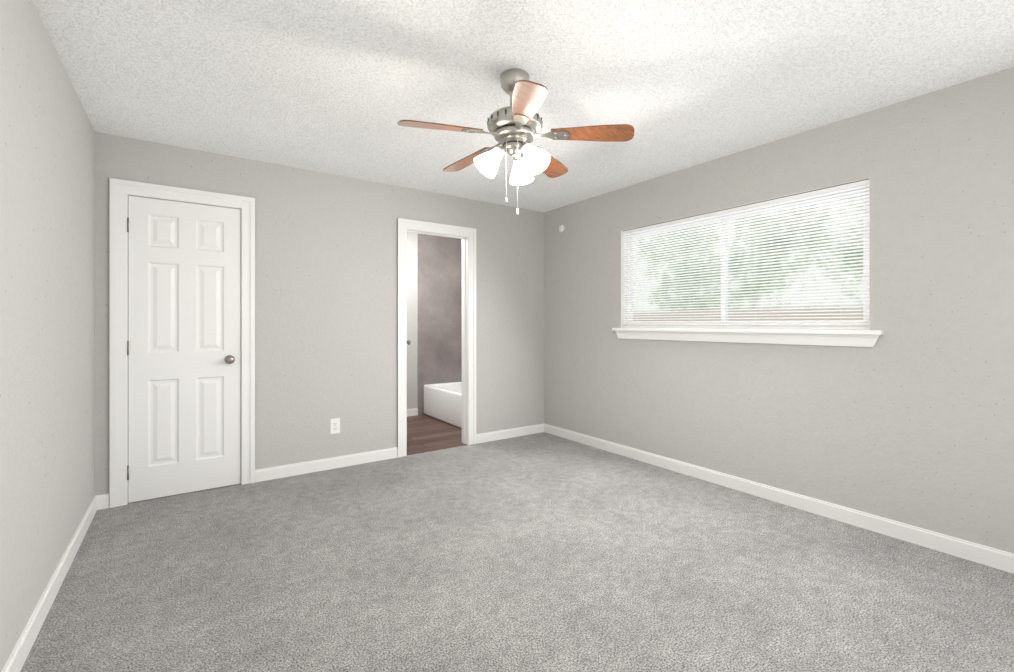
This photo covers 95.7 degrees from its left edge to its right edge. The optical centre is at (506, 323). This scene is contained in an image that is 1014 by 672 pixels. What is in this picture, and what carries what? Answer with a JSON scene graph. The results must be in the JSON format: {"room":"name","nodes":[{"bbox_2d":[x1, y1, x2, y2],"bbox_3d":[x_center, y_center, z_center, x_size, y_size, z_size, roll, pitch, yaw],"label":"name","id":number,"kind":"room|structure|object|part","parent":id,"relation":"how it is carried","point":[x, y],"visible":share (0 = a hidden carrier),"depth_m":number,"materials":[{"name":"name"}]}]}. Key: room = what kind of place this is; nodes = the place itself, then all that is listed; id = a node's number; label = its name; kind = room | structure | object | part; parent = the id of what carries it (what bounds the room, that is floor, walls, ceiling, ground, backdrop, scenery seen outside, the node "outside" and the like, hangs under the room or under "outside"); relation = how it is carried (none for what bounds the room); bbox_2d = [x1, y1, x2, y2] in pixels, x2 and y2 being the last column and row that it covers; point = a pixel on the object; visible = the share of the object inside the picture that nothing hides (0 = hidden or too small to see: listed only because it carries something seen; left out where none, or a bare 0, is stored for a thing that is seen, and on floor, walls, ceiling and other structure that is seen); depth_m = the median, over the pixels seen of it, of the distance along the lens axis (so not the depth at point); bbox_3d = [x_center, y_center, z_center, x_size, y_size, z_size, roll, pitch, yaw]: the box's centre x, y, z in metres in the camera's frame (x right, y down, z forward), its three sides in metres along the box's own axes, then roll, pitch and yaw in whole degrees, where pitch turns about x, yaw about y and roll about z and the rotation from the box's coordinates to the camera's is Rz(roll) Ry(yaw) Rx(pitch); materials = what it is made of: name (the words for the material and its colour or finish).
{"room":"empty bedroom","nodes":[
{"label":"empty bedroom","id":0,"kind":"room"},
{"bbox_2d":[0,0,94,671],"bbox_3d":[-1.504,-0.020,1.206,0.120,2.440,4.440,0,0,-35],"label":"wall","id":1,"kind":"structure","parent":0,"point":[47,313],"depth_m":1.85,"materials":[{"name":"grey paint"}]},
{"bbox_2d":[2,496,96,671],"bbox_3d":[-1.445,1.154,1.238,0.013,0.092,4.187,0,0,-35],"label":"baseboard","id":2,"kind":"structure","parent":1,"relation":"attached to","point":[16,660],"depth_m":1.90,"materials":[{"name":"white wood"}]},
{"bbox_2d":[95,132,543,495],"bbox_3d":[-1.108,-0.020,4.119,3.870,2.440,0.120,0,0,-35],"label":"wall","id":3,"kind":"structure","parent":0,"point":[325,298],"depth_m":3.81,"materials":[{"name":"grey paint"}]},
{"bbox_2d":[110,178,254,507],"bbox_3d":[-2.255,0.125,3.242,0.835,2.150,0.130,0,0,-35],"label":"door","id":4,"kind":"structure","parent":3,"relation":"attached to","point":[241,312],"depth_m":3.22,"materials":[{"name":"white wood"}]},
{"bbox_3d":[-2.251,0.169,3.231,0.658,2.050,0.107,0,0,-35],"label":"closet door","id":5,"kind":"part","parent":4,"relation":"part of","materials":[{"name":"white wood"}]},
{"bbox_2d":[96,423,544,509],"bbox_3d":[-1.119,1.154,4.030,3.750,0.092,0.013,0,0,-35],"label":"baseboard","id":6,"kind":"structure","parent":3,"relation":"attached to","point":[264,474],"depth_m":3.84,"materials":[{"name":"white wood"}]},
{"bbox_2d":[330,418,339,433],"bbox_3d":[-1.428,0.850,3.817,0.078,0.124,0.008,0,0,-35],"label":"electrical outlet","id":7,"kind":"object","parent":3,"relation":"attached to","point":[335,426],"visible":1,"depth_m":3.81,"materials":[{"name":"white plastic"}]},
{"bbox_2d":[397,218,475,457],"bbox_3d":[-0.681,0.125,4.407,0.820,2.150,0.138,0,0,-35],"label":"door frame","id":8,"kind":"structure","parent":3,"relation":"attached to","point":[403,225],"depth_m":4.50,"materials":[{"name":"white wood"}]},
{"bbox_2d":[407,232,461,414],"bbox_3d":[-1.263,-0.020,6.032,2.510,2.440,0.108,0,0,-35],"label":"wall","id":9,"kind":"structure","parent":0,"point":[434,306],"depth_m":6.15,"materials":[{"name":"grey paint"}]},
{"bbox_2d":[407,408,417,416],"bbox_3d":[-1.635,1.154,5.708,1.128,0.092,0.013,0,0,-35],"label":"baseboard","id":10,"kind":"structure","parent":9,"relation":"attached to","point":[412,412],"depth_m":5.98,"materials":[{"name":"white wood"}]},
{"bbox_2d":[407,414,466,454],"bbox_3d":[-0.844,1.250,5.434,2.510,0.100,1.969,0,0,-35],"label":"floor","id":11,"kind":"structure","parent":0,"point":[425,433],"depth_m":4.93,"materials":[{"name":"brown wood"}]},
{"bbox_2d":[424,382,461,427],"bbox_3d":[-0.341,1.000,5.671,0.806,0.400,1.534,0,0,-35],"label":"bathtub","id":12,"kind":"object","parent":11,"relation":"on","point":[443,402],"visible":0.29,"depth_m":5.65,"materials":[{"name":"white ceramic"}]},
{"bbox_2d":[20,432,1013,671],"bbox_3d":[0.133,1.250,2.242,4.350,0.100,4.620,0,0,-35],"label":"floor","id":13,"kind":"structure","parent":0,"point":[542,552],"depth_m":2.14,"materials":[{"name":"grey carpet"}]},
{"bbox_2d":[33,0,1013,211],"bbox_3d":[-0.016,-1.290,3.327,5.350,0.100,6.570,0,0,-35],"label":"ceiling","id":14,"kind":"structure","parent":0,"point":[340,87],"depth_m":2.27,"materials":[{"name":"white paint"}]},
{"bbox_2d":[397,68,633,214],"bbox_3d":[0.008,-0.885,2.311,1.106,0.709,1.094,0,0,-35],"label":"fan","id":15,"kind":"object","parent":14,"relation":"hanging from","point":[514,127],"visible":1,"depth_m":2.23,"materials":[{"name":"brown wood"}]},
{"bbox_2d":[544,67,1013,553],"bbox_3d":[1.701,-0.020,3.376,0.120,2.440,4.320,0,0,-35],"label":"wall","id":16,"kind":"structure","parent":0,"point":[908,418],"depth_m":2.69,"materials":[{"name":"grey paint"}]},
{"bbox_2d":[559,225,564,231],"bbox_3d":[0.573,-1.010,4.857,0.030,0.080,0.080,0,0,-35],"label":"detector","id":17,"kind":"object","parent":16,"relation":"attached to","point":[561,228],"visible":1,"depth_m":4.84,"materials":[{"name":"white plastic"}]},
{"bbox_2d":[621,177,869,329],"bbox_3d":[1.628,-0.407,3.478,0.114,0.895,1.870,0,0,-35],"label":"window","id":18,"kind":"structure","parent":16,"relation":"in","point":[832,193],"depth_m":3.24,"materials":[{"name":"white plastic"}]},
{"bbox_2d":[612,328,883,346],"bbox_3d":[1.590,0.086,3.451,0.114,0.098,2.000,0,0,-35],"label":"window sill","id":19,"kind":"structure","parent":16,"relation":"attached to","point":[861,338],"depth_m":3.15,"materials":[{"name":"white wood"}]},
{"bbox_2d":[544,424,1013,573],"bbox_3d":[1.616,1.154,3.382,0.013,0.092,4.187,0,0,-35],"label":"baseboard","id":20,"kind":"structure","parent":16,"relation":"attached to","point":[978,553],"depth_m":2.86,"materials":[{"name":"white wood"}]},
{"label":"outside","id":21,"kind":"structure","parent":0,"visible":0},
{"bbox_2d":[633,195,862,320],"bbox_3d":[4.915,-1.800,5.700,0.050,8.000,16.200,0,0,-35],"label":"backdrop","id":22,"kind":"structure","parent":21,"point":[832,312],"depth_m":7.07,"materials":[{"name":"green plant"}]}
]}

